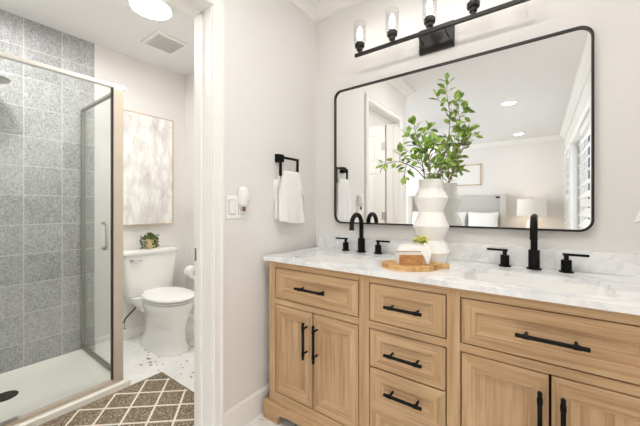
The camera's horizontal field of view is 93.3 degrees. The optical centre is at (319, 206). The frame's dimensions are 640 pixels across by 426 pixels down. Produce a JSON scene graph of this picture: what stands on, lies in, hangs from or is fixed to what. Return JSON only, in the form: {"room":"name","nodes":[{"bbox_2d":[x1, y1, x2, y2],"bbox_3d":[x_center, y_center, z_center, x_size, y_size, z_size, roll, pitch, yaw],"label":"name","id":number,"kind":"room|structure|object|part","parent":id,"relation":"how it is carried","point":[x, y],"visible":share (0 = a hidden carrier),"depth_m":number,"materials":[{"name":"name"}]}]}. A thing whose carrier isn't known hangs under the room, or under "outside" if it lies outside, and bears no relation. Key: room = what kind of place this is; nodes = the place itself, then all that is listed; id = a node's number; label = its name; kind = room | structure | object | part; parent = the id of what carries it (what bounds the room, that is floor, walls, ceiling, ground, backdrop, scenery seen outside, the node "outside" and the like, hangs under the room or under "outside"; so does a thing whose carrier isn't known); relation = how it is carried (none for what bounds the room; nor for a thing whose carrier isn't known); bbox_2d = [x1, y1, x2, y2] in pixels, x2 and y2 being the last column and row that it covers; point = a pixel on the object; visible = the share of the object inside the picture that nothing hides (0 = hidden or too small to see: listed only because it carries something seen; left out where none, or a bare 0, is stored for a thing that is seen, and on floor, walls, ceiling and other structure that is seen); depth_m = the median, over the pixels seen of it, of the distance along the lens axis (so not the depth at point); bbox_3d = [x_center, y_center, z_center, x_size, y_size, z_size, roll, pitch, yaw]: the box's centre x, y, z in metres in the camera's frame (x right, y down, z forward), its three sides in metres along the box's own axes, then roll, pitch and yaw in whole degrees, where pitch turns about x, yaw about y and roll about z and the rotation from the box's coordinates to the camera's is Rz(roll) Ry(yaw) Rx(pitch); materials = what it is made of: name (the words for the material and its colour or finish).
{"room":"bathroom","nodes":[
{"label":"bathroom","id":0,"kind":"room"},
{"bbox_2d":[0,9,184,373],"bbox_3d":[-1.806,-0.080,2.416,0.122,2.400,1.800,0,0,36],"label":"wall","id":1,"kind":"structure","parent":0,"point":[40,109],"depth_m":2.20,"materials":[{"name":"grey tile"}]},
{"bbox_2d":[95,324,144,349],"bbox_3d":[-1.542,1.077,2.666,0.014,0.086,0.745,0,0,36],"label":"baseboard","id":2,"kind":"structure","parent":1,"relation":"attached to","point":[101,342],"depth_m":2.53,"materials":[{"name":"paint"}]},
{"bbox_2d":[123,109,172,225],"bbox_3d":[-1.531,-0.328,2.661,0.036,0.965,0.470,0,0,36],"label":"canvas","id":3,"kind":"object","parent":1,"relation":"attached to","point":[147,139],"visible":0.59,"depth_m":2.66,"materials":[{"name":"fabric"}]},
{"bbox_2d":[0,0,193,76],"bbox_3d":[-1.251,-1.355,1.939,1.580,0.150,1.920,0,0,36],"label":"ceiling","id":4,"kind":"structure","parent":0,"point":[113,25],"depth_m":2.12,"materials":[{"name":"paint"}]},
{"bbox_2d":[129,0,171,19],"bbox_3d":[-1.033,-1.244,1.848,0.232,0.071,0.232,0,0,36],"label":"ceiling light","id":5,"kind":"object","parent":4,"relation":"attached to","point":[153,9],"visible":0.99,"depth_m":1.84,"materials":[{"name":"paint"}]},
{"bbox_2d":[141,30,187,54],"bbox_3d":[-1.210,-1.271,2.353,0.260,0.018,0.240,0,0,36],"label":"ceiling vent","id":6,"kind":"object","parent":4,"relation":"in","point":[158,40],"visible":1,"depth_m":2.33,"materials":[{"name":"paint"}]},
{"bbox_2d":[145,34,183,53],"bbox_3d":[-1.208,-1.265,2.356,0.210,0.005,0.196,0,0,36],"label":"grille","id":7,"kind":"object","parent":6,"relation":"attached to","point":[161,42],"depth_m":2.34,"materials":[{"name":"white plastic"}]},
{"bbox_2d":[93,323,318,425],"bbox_3d":[-0.514,1.160,1.372,3.440,0.080,1.970,0,0,36],"label":"floor","id":8,"kind":"structure","parent":0,"point":[139,364],"depth_m":2.15,"materials":[{"name":"white tile"}]},
{"bbox_2d":[0,349,130,425],"bbox_3d":[-1.733,1.097,1.773,0.749,0.044,0.844,0,0,36],"label":"shower tray","id":9,"kind":"object","parent":8,"relation":"on","point":[26,389],"visible":0.88,"depth_m":1.85,"materials":[{"name":"plastic"}]},
{"bbox_2d":[0,51,125,425],"bbox_3d":[-1.732,0.163,1.758,0.770,1.821,0.821,0,0,36],"label":"shower door frame","id":10,"kind":"structure","parent":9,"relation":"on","point":[116,94],"depth_m":1.85,"materials":[{"name":"silver metal"}]},
{"bbox_3d":[-1.485,1.063,1.537,0.026,0.020,0.754,0,0,36],"label":"rail","id":11,"kind":"part","parent":10,"relation":"part of","materials":[{"name":"beige metal"}]},
{"bbox_3d":[-1.466,-0.737,1.565,0.028,0.022,0.821,0,0,36],"label":"rail","id":12,"kind":"part","parent":10,"relation":"part of","materials":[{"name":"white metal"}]},
{"bbox_3d":[-1.527,-0.738,2.100,0.698,0.019,0.024,0,0,36],"label":"rail","id":13,"kind":"part","parent":10,"relation":"part of","materials":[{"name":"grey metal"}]},
{"bbox_3d":[-1.527,1.062,2.100,0.698,0.022,0.024,0,0,36],"label":"rail","id":14,"kind":"part","parent":10,"relation":"part of","materials":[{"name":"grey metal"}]},
{"bbox_3d":[-1.268,0.172,1.788,0.054,0.180,0.028,0,0,36],"label":"handle","id":15,"kind":"part","parent":10,"relation":"part of","materials":[{"name":"silver metal"}]},
{"bbox_3d":[-1.248,0.174,1.865,0.028,1.799,0.054,0,0,36],"label":"corner post","id":16,"kind":"part","parent":10,"relation":"part of","materials":[{"name":"beige metal"}]},
{"bbox_2d":[39,372,193,425],"bbox_3d":[-1.063,1.114,1.512,0.623,0.010,0.850,0,0,36],"label":"rug","id":17,"kind":"object","parent":8,"relation":"on","point":[159,399],"visible":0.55,"depth_m":1.66,"materials":[{"name":"brown fabric"}]},
{"bbox_2d":[123,246,193,356],"bbox_3d":[-1.284,0.740,2.457,0.677,0.759,0.450,0,0,36],"label":"toilet","id":18,"kind":"object","parent":8,"relation":"on","point":[148,274],"visible":0.91,"depth_m":2.40,"materials":[{"name":"ceramic"}]},
{"bbox_3d":[-1.476,0.432,2.428,0.027,0.028,0.087,0,0,41],"label":"flush lever","id":19,"kind":"part","parent":18,"relation":"part of","materials":[{"name":"silver metal"}]},
{"bbox_2d":[139,232,158,248],"bbox_3d":[-1.469,0.288,2.605,0.148,0.144,0.134,0,0,-16],"label":"potted succulent","id":20,"kind":"object","parent":18,"relation":"on","point":[151,239],"visible":1,"depth_m":2.58,"materials":[{"name":"green plant"}]},
{"bbox_2d":[145,238,153,248],"bbox_3d":[-1.468,0.317,2.603,0.072,0.085,0.072,0,0,36],"label":"pot","id":21,"kind":"object","parent":20,"relation":"on","point":[149,242],"depth_m":2.57,"materials":[{"name":"beige ceramic"}]},
{"bbox_3d":[-1.476,0.563,2.596,0.172,0.334,0.426,0,0,36],"label":"tank","id":22,"kind":"part","parent":18,"relation":"part of","materials":[{"name":"ceramic"}]},
{"bbox_3d":[-1.473,0.378,2.594,0.191,0.036,0.450,0,0,36],"label":"tank lid","id":23,"kind":"part","parent":18,"relation":"part of","materials":[{"name":"ceramic"}]},
{"bbox_3d":[-1.211,0.723,2.414,0.507,0.018,0.332,0,0,36],"label":"seat","id":24,"kind":"part","parent":18,"relation":"part of","materials":[{"name":"white plastic"}]},
{"bbox_3d":[-1.211,0.696,2.413,0.508,0.034,0.334,0,0,36],"label":"seat","id":25,"kind":"part","parent":18,"relation":"part of","materials":[{"name":"white plastic"}]},
{"bbox_2d":[264,261,639,425],"bbox_3d":[0.464,0.702,1.361,1.536,0.834,0.533,0,0,36],"label":"vanity cabinet","id":26,"kind":"object","parent":8,"relation":"on","point":[346,349],"visible":0.99,"depth_m":1.11,"materials":[{"name":"brown wood"}]},
{"bbox_3d":[-0.124,0.659,1.814,0.008,0.731,0.491,0,0,36],"label":"panel","id":27,"kind":"part","parent":26,"relation":"part of","materials":[{"name":"brown wood"}]},
{"bbox_3d":[-0.129,0.738,1.524,0.241,0.456,0.020,0,0,36],"label":"door","id":28,"kind":"part","parent":26,"relation":"part of","materials":[{"name":"brown wood"}]},
{"bbox_3d":[-0.073,0.640,1.449,0.015,0.176,0.045,0,0,36],"label":"handle","id":29,"kind":"part","parent":26,"relation":"part of","materials":[{"name":"black metal"}]},
{"bbox_3d":[-0.045,0.397,1.429,0.176,0.015,0.045,0,0,36],"label":"handle","id":30,"kind":"part","parent":26,"relation":"part of","materials":[{"name":"black metal"}]},
{"bbox_3d":[-0.024,0.640,1.413,0.015,0.176,0.045,0,0,36],"label":"handle","id":31,"kind":"part","parent":26,"relation":"part of","materials":[{"name":"black metal"}]},
{"bbox_3d":[-0.029,0.397,1.452,0.489,0.153,0.020,0,0,36],"label":"drawer","id":32,"kind":"part","parent":26,"relation":"part of","materials":[{"name":"brown wood"}]},
{"bbox_3d":[0.072,0.738,1.379,0.241,0.456,0.020,0,0,36],"label":"door","id":33,"kind":"part","parent":26,"relation":"part of","materials":[{"name":"brown wood"}]},
{"bbox_3d":[0.320,0.742,1.164,0.150,0.015,0.045,0,0,36],"label":"handle","id":34,"kind":"part","parent":26,"relation":"part of","materials":[{"name":"black metal"}]},
{"bbox_3d":[0.320,0.587,1.164,0.150,0.015,0.045,0,0,36],"label":"handle","id":35,"kind":"part","parent":26,"relation":"part of","materials":[{"name":"black metal"}]},
{"bbox_3d":[0.320,0.397,1.164,0.150,0.015,0.045,0,0,36],"label":"handle","id":36,"kind":"part","parent":26,"relation":"part of","materials":[{"name":"black metal"}]},
{"bbox_3d":[0.337,0.818,1.186,0.300,0.296,0.020,0,0,36],"label":"drawer","id":37,"kind":"part","parent":26,"relation":"part of","materials":[{"name":"brown wood"}]},
{"bbox_3d":[0.337,0.587,1.186,0.300,0.154,0.020,0,0,36],"label":"drawer","id":38,"kind":"part","parent":26,"relation":"part of","materials":[{"name":"brown wood"}]},
{"bbox_3d":[0.337,0.397,1.186,0.300,0.153,0.020,0,0,36],"label":"drawer","id":39,"kind":"part","parent":26,"relation":"part of","materials":[{"name":"brown wood"}]},
{"bbox_2d":[264,234,639,314],"bbox_3d":[0.471,0.233,1.375,1.578,0.105,0.506,0,0,36],"label":"countertop","id":40,"kind":"structure","parent":26,"relation":"on","point":[619,273],"depth_m":1.22,"materials":[{"name":"stone"}]},
{"bbox_2d":[305,255,374,264],"bbox_3d":[0.094,0.343,1.592,0.441,0.115,0.266,0,0,36],"label":"sink","id":41,"kind":"object","parent":40,"relation":"in","point":[354,261],"visible":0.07,"depth_m":1.72,"materials":[{"name":"ceramic"}]},
{"bbox_2d":[336,213,389,253],"bbox_3d":[0.214,0.148,1.737,0.354,0.234,0.154,0,0,36],"label":"faucet","id":42,"kind":"object","parent":40,"relation":"on","point":[361,240],"visible":1,"depth_m":1.76,"materials":[{"name":"black metal"}]},
{"bbox_3d":[0.214,0.148,1.737,0.055,0.234,0.154,0,0,36],"label":"spout","id":43,"kind":"part","parent":42,"relation":"part of","materials":[{"name":"black metal"}]},
{"bbox_2d":[382,260,448,271],"bbox_3d":[0.403,0.254,1.313,0.260,0.020,0.198,0,0,36],"label":"serving board","id":44,"kind":"object","parent":40,"relation":"on","point":[388,264],"visible":0.79,"depth_m":1.26,"materials":[{"name":"brown wood"}]},
{"bbox_2d":[395,243,430,264],"bbox_3d":[0.402,0.202,1.317,0.145,0.084,0.100,0,0,5],"label":"wrapped bundle","id":45,"kind":"object","parent":44,"relation":"on","point":[405,254],"visible":1,"depth_m":1.28,"materials":[{"name":"white fabric"}]},
{"bbox_2d":[411,235,430,243],"bbox_3d":[0.447,0.141,1.338,0.084,0.041,0.087,0,0,-25],"label":"blossom","id":46,"kind":"object","parent":45,"relation":"on","point":[418,239],"visible":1,"depth_m":1.32,"materials":[{"name":"green plant"}]},
{"bbox_2d":[413,179,449,262],"bbox_3d":[0.529,0.067,1.440,0.172,0.394,0.172,0,0,36],"label":"vase","id":47,"kind":"object","parent":40,"relation":"on","point":[431,199],"visible":0.9,"depth_m":1.38,"materials":[{"name":"ceramic"}]},
{"bbox_2d":[375,142,424,184],"bbox_3d":[0.390,-0.190,1.393,0.303,0.212,0.094,0,0,-23],"label":"leafy branch","id":48,"kind":"object","parent":47,"relation":"in","point":[400,146],"visible":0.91,"depth_m":1.37,"materials":[{"name":"green plant"}]},
{"bbox_3d":[0.408,-0.168,1.398,0.266,0.168,0.031,0,0,-21],"label":"stem","id":49,"kind":"part","parent":48,"relation":"part of","materials":[{"name":"green plant"}]},
{"bbox_2d":[401,115,437,178],"bbox_3d":[0.458,-0.254,1.411,0.215,0.340,0.107,0,0,-24],"label":"leafy branch","id":50,"kind":"object","parent":47,"relation":"in","point":[412,120],"visible":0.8,"depth_m":1.40,"materials":[{"name":"green plant"}]},
{"bbox_3d":[0.465,-0.235,1.414,0.143,0.303,0.033,0,0,-20],"label":"stem","id":51,"kind":"part","parent":50,"relation":"part of","materials":[{"name":"green plant"}]},
{"bbox_2d":[405,132,454,178],"bbox_3d":[0.492,-0.212,1.371,0.234,0.256,0.129,0,0,-21],"label":"leafy branch","id":52,"kind":"object","parent":47,"relation":"in","point":[428,144],"visible":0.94,"depth_m":1.37,"materials":[{"name":"green plant"}]},
{"bbox_3d":[0.493,-0.192,1.381,0.155,0.215,0.068,0,0,-19],"label":"stem","id":53,"kind":"part","parent":52,"relation":"part of","materials":[{"name":"green plant"}]},
{"bbox_2d":[428,73,469,178],"bbox_3d":[0.617,-0.357,1.429,0.217,0.547,0.090,0,0,-9],"label":"leafy branch","id":54,"kind":"object","parent":47,"relation":"in","point":[440,91],"visible":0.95,"depth_m":1.42,"materials":[{"name":"green plant"}]},
{"bbox_3d":[0.603,-0.338,1.430,0.151,0.509,0.040,0,0,-4],"label":"stem","id":55,"kind":"part","parent":54,"relation":"part of","materials":[{"name":"green plant"}]},
{"bbox_2d":[437,117,482,177],"bbox_3d":[0.654,-0.275,1.457,0.263,0.384,0.077,0,0,4],"label":"leafy branch","id":56,"kind":"object","parent":47,"relation":"in","point":[452,144],"visible":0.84,"depth_m":1.45,"materials":[{"name":"green plant"}]},
{"bbox_2d":[487,215,589,272],"bbox_3d":[0.885,0.148,1.250,0.354,0.234,0.154,0,0,36],"label":"faucet","id":57,"kind":"object","parent":40,"relation":"on","point":[533,252],"visible":1,"depth_m":1.27,"materials":[{"name":"black metal"}]},
{"bbox_3d":[0.804,0.193,1.370,0.082,0.009,0.014,0,0,36],"label":"lever","id":58,"kind":"part","parent":57,"relation":"part of","materials":[{"name":"black metal"}]},
{"bbox_3d":[0.885,0.148,1.250,0.055,0.234,0.154,0,0,36],"label":"spout","id":59,"kind":"part","parent":57,"relation":"part of","materials":[{"name":"black metal"}]},
{"bbox_3d":[1.024,0.193,1.210,0.082,0.009,0.014,0,0,36],"label":"lever","id":60,"kind":"part","parent":57,"relation":"part of","materials":[{"name":"black metal"}]},
{"bbox_2d":[466,273,613,296],"bbox_3d":[0.772,0.343,1.099,0.446,0.115,0.266,0,0,36],"label":"sink","id":61,"kind":"object","parent":40,"relation":"in","point":[536,283],"visible":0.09,"depth_m":1.18,"materials":[{"name":"ceramic"}]},
{"bbox_3d":[0.336,0.290,1.184,1.500,0.008,0.033,0,0,36],"label":"moulding","id":62,"kind":"part","parent":26,"relation":"part of","materials":[{"name":"brown wood"}]},
{"bbox_3d":[0.600,0.738,0.995,0.244,0.456,0.020,0,0,36],"label":"door","id":63,"kind":"part","parent":26,"relation":"part of","materials":[{"name":"brown wood"}]},
{"bbox_3d":[0.664,0.640,0.914,0.015,0.176,0.045,0,0,36],"label":"handle","id":64,"kind":"part","parent":26,"relation":"part of","materials":[{"name":"black metal"}]},
{"bbox_3d":[0.701,0.397,0.921,0.494,0.153,0.020,0,0,36],"label":"drawer","id":65,"kind":"part","parent":26,"relation":"part of","materials":[{"name":"brown wood"}]},
{"bbox_3d":[0.685,0.397,0.899,0.176,0.015,0.045,0,0,36],"label":"handle","id":66,"kind":"part","parent":26,"relation":"part of","materials":[{"name":"black metal"}]},
{"bbox_3d":[0.709,0.640,0.881,0.015,0.176,0.045,0,0,36],"label":"handle","id":67,"kind":"part","parent":26,"relation":"part of","materials":[{"name":"black metal"}]},
{"bbox_3d":[0.803,0.738,0.848,0.244,0.456,0.020,0,0,36],"label":"door","id":68,"kind":"part","parent":26,"relation":"part of","materials":[{"name":"brown wood"}]},
{"bbox_2d":[224,0,314,411],"bbox_3d":[-0.604,-0.105,1.376,0.130,2.450,1.770,0,0,36],"label":"wall","id":69,"kind":"structure","parent":0,"point":[269,45],"depth_m":1.63,"materials":[{"name":"paint"}]},
{"bbox_2d":[164,0,223,425],"bbox_3d":[-0.774,0.064,1.142,0.173,2.112,0.856,0,0,36],"label":"door frame","id":70,"kind":"structure","parent":69,"relation":"attached to","point":[201,10],"depth_m":1.42,"materials":[{"name":"paint"}]},
{"bbox_2d":[226,195,245,218],"bbox_3d":[-0.417,0.000,1.513,0.009,0.116,0.116,0,0,36],"label":"switch plate","id":71,"kind":"object","parent":69,"relation":"attached to","point":[233,210],"visible":0.85,"depth_m":1.50,"materials":[{"name":"white plastic"}]},
{"bbox_2d":[238,187,248,210],"bbox_3d":[-0.382,-0.040,1.523,0.038,0.124,0.050,0,0,36],"label":"plug","id":72,"kind":"object","parent":71,"relation":"attached to","point":[243,192],"visible":1,"depth_m":1.51,"materials":[{"name":"white plastic"}]},
{"bbox_2d":[224,383,268,425],"bbox_3d":[-0.244,1.055,1.747,0.014,0.130,0.746,0,0,36],"label":"baseboard","id":73,"kind":"structure","parent":69,"relation":"attached to","point":[251,407],"depth_m":1.56,"materials":[{"name":"paint"}]},
{"bbox_2d":[273,179,277,200],"bbox_3d":[-0.235,-0.097,1.765,0.008,0.130,0.097,0,0,36],"label":"outlet plate","id":74,"kind":"object","parent":69,"relation":"attached to","point":[275,180],"visible":0.35,"depth_m":1.73,"materials":[{"name":"white plastic"}]},
{"bbox_2d":[275,154,298,175],"bbox_3d":[-0.195,-0.242,1.788,0.046,0.128,0.162,0,0,36],"label":"towel ring","id":75,"kind":"object","parent":69,"relation":"attached to","point":[279,158],"visible":0.78,"depth_m":1.73,"materials":[{"name":"black metal"}]},
{"bbox_2d":[274,170,304,222],"bbox_3d":[-0.176,-0.059,1.780,0.066,0.307,0.197,0,0,36],"label":"hand towel","id":76,"kind":"object","parent":75,"relation":"hanging from","point":[289,196],"visible":1,"depth_m":1.74,"materials":[{"name":"fabric"}]},
{"bbox_2d":[185,0,639,314],"bbox_3d":[0.064,-0.105,2.065,3.320,2.450,0.170,0,0,36],"label":"wall","id":77,"kind":"structure","parent":0,"point":[615,24],"depth_m":1.43,"materials":[{"name":"paint"}]},
{"bbox_2d":[187,314,193,324],"bbox_3d":[-0.765,1.077,2.553,1.375,0.086,0.014,0,0,36],"label":"baseboard","id":78,"kind":"structure","parent":77,"relation":"attached to","point":[191,317],"depth_m":2.88,"materials":[{"name":"paint"}]},
{"bbox_2d":[287,0,366,23],"bbox_3d":[-1.214,-1.288,1.770,4.799,0.084,1.848,0,0,36],"label":"crown molding","id":79,"kind":"structure","parent":77,"relation":"attached to","point":[326,9],"depth_m":1.93,"materials":[{"name":"paint"}]},
{"bbox_2d":[355,0,529,57],"bbox_3d":[0.566,-0.935,1.531,0.852,0.238,0.142,0,0,36],"label":"vanity light","id":80,"kind":"object","parent":77,"relation":"attached to","point":[439,37],"visible":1,"depth_m":1.54,"materials":[{"name":"black metal"}]},
{"bbox_2d":[355,27,364,52],"bbox_3d":[0.228,-0.969,1.732,0.068,0.170,0.068,0,0,36],"label":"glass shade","id":81,"kind":"object","parent":80,"relation":"attached to","point":[359,45],"depth_m":1.72,"materials":[{"name":"glass"}]},
{"bbox_2d":[387,14,397,41],"bbox_3d":[0.386,-0.969,1.617,0.068,0.170,0.068,0,0,36],"label":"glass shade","id":82,"kind":"object","parent":80,"relation":"attached to","point":[392,33],"depth_m":1.60,"materials":[{"name":"glass"}]},
{"bbox_2d":[422,0,435,28],"bbox_3d":[0.545,-0.969,1.502,0.068,0.170,0.068,0,0,36],"label":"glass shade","id":83,"kind":"object","parent":80,"relation":"attached to","point":[429,20],"depth_m":1.49,"materials":[{"name":"glass"}]},
{"bbox_2d":[467,0,479,13],"bbox_3d":[0.703,-0.969,1.386,0.068,0.170,0.068,0,0,36],"label":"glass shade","id":84,"kind":"object","parent":80,"relation":"attached to","point":[472,6],"depth_m":1.37,"materials":[{"name":"glass"}]},
{"bbox_2d":[334,26,594,231],"bbox_3d":[0.599,-0.318,1.578,1.240,0.839,0.026,0,0,36],"label":"wall mirror","id":85,"kind":"object","parent":77,"relation":"attached to","point":[532,101],"visible":0.98,"depth_m":1.43,"materials":[{"name":"black mirror"}]},
{"bbox_2d":[316,234,639,276],"bbox_3d":[0.614,0.222,1.572,1.578,0.085,0.020,0,0,36],"label":"backsplash","id":86,"kind":"structure","parent":77,"relation":"attached to","point":[621,264],"depth_m":1.36,"materials":[{"name":"stone"}]},
{"bbox_3d":[-1.987,-0.080,1.429,0.750,2.400,0.010,0,0,36],"label":"wall","id":87,"kind":"structure","parent":0,"visible":0},
{"bbox_2d":[0,75,10,83],"bbox_3d":[-2.048,-0.809,1.727,0.180,0.072,0.399,0,0,36],"label":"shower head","id":88,"kind":"object","parent":87,"relation":"attached to","point":[3,80],"visible":1,"depth_m":1.85,"materials":[{"name":"silver metal"}]},
{"bbox_3d":[-1.167,0.585,2.806,0.142,0.044,0.076,0,0,36],"label":"toilet paper holder","id":89,"kind":"object","parent":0,"visible":0},
{"bbox_2d":[184,265,193,278],"bbox_3d":[-1.170,0.598,2.770,0.095,0.112,0.112,0,0,36],"label":"toilet paper roll","id":90,"kind":"object","parent":89,"relation":"on","point":[189,270],"visible":0.65,"depth_m":2.73,"materials":[{"name":"white paper"}]},
{"bbox_3d":[-0.317,-0.105,-1.181,0.120,2.450,5.570,0,0,36],"label":"wall","id":91,"kind":"structure","parent":0,"visible":0},
{"bbox_3d":[1.055,-0.088,0.880,0.082,0.129,0.162,0,0,36],"label":"towel ring","id":92,"kind":"object","parent":91,"relation":"attached to","visible":0},
{"bbox_2d":[634,212,639,223],"bbox_3d":[1.024,-0.001,0.917,0.083,0.114,0.200,0,0,36],"label":"hand towel","id":93,"kind":"object","parent":92,"relation":"hanging from","point":[637,221],"visible":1,"depth_m":0.98,"materials":[{"name":"fabric"}]}
]}

